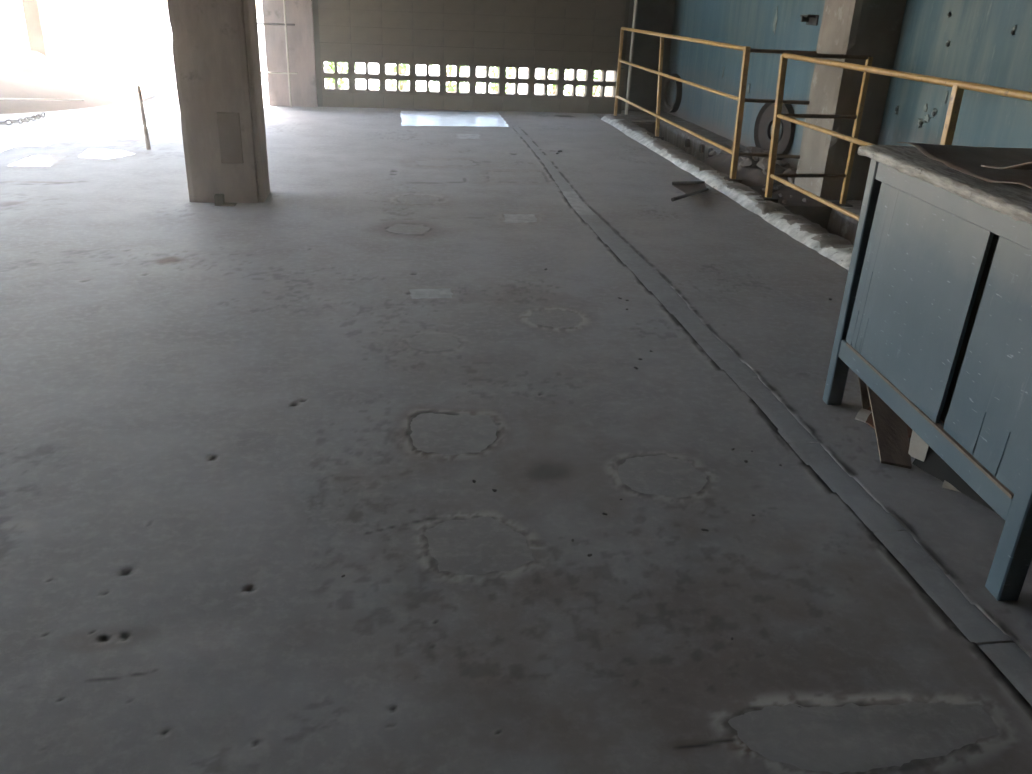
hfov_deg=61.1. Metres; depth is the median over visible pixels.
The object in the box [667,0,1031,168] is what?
wall
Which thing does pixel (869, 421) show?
scrap
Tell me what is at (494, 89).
shrub
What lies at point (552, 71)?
shrub
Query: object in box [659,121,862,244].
ledge
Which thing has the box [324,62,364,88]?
shrub
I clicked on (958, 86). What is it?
railing
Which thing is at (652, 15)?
pillar
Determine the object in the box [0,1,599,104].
ground
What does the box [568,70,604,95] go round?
shrub
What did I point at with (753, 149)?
chunk
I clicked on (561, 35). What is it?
wall
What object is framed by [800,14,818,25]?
wall bracket
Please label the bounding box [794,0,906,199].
pillar
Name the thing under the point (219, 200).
stub
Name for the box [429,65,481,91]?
shrub
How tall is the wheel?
0.580 m
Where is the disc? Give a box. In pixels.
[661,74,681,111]
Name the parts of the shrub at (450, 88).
stem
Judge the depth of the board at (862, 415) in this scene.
3.33 m
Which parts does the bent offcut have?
plate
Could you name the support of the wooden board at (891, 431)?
on the floor at (212, 417)
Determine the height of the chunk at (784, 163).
0.056 m
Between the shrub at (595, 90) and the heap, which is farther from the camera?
the shrub at (595, 90)
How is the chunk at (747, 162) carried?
on the heap
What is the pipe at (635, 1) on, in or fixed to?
attached to the wall at (561, 35)
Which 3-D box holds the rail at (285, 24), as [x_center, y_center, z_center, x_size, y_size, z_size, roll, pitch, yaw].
[-3.295,-4.683,10.668,1.130,2.400,0.028,-1,24,-8]
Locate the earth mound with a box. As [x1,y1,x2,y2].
[0,51,162,113]
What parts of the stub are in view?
foot plate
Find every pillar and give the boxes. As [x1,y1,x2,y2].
[262,0,317,106]
[605,0,675,110]
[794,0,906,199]
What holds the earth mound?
on the floor at (212, 417)
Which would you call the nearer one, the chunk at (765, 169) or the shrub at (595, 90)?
the chunk at (765, 169)
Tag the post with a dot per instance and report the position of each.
(34, 16)
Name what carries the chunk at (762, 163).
on the heap
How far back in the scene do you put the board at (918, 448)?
3.00 m
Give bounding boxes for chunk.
[720,144,730,151]
[739,158,751,165]
[740,156,751,159]
[750,146,763,152]
[756,158,767,168]
[762,167,767,174]
[780,161,788,166]
[783,169,795,173]
[788,178,794,183]
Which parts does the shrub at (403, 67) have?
stem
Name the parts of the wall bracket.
arm, plate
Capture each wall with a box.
[312,0,629,113]
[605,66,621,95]
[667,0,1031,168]
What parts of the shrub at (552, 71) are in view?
stem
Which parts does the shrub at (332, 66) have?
stem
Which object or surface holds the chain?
on the floor at (212, 417)
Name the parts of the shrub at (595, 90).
stem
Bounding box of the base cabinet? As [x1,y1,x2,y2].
[823,142,1031,600]
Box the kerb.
[601,114,853,269]
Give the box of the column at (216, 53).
[167,0,269,202]
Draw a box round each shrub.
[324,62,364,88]
[377,63,425,89]
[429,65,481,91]
[478,67,523,92]
[526,69,582,94]
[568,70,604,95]
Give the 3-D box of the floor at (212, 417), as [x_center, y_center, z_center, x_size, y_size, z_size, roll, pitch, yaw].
[-3.108,-0.151,3.704,12.850,0.156,17.620,-1,24,-8]
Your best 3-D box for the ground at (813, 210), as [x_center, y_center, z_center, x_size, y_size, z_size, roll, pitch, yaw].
[2.203,-1.288,7.367,0.527,0.650,0.797,-1,24,-8]
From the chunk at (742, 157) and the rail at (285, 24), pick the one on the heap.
the chunk at (742, 157)
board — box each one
[855,408,871,421]
[858,376,870,409]
[866,384,911,468]
[908,430,928,461]
[942,480,959,491]
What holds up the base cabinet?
on the floor at (212, 417)
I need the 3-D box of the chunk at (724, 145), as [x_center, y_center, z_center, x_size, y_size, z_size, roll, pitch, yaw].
[2.110,-2.396,8.790,0.149,0.093,0.142,-3,25,-12]
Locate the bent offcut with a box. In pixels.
[671,181,708,201]
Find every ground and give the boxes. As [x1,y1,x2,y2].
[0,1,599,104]
[748,186,831,228]
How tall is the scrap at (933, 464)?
0.214 m
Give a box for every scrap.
[865,407,911,437]
[912,446,997,513]
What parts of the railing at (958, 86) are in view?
plate, post, rail, rail, plate, post, rail, post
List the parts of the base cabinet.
leg, panel, rail, rail, panel, leg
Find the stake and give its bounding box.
[137,85,150,149]
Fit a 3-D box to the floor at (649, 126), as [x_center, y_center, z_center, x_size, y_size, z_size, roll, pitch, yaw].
[2.547,-0.150,5.012,0.470,0.730,14.500,-1,24,-8]
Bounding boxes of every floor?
[0,102,1031,773]
[633,122,659,134]
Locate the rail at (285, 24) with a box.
[257,0,297,106]
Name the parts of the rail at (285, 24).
post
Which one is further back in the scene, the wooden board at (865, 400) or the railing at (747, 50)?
the railing at (747, 50)
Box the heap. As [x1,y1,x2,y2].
[703,151,788,185]
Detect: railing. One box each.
[614,27,816,182]
[759,52,1031,220]
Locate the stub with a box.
[214,194,236,205]
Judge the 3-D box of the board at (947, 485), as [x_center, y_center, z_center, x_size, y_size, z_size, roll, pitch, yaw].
[1.464,0.317,2.890,0.085,0.024,0.096,19,29,33]
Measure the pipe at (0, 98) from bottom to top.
0.023 m
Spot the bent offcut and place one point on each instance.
(690, 188)
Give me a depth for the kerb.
6.80 m
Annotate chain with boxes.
[0,112,45,124]
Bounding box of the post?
[21,0,51,60]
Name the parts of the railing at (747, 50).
post, plate, post, rail, rail, rail, plate, post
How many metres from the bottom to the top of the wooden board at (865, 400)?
0.198 m
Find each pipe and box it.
[0,98,83,100]
[625,0,637,114]
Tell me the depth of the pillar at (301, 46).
11.01 m
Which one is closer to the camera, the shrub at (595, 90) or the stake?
the stake
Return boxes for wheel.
[754,103,794,159]
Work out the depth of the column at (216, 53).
5.93 m

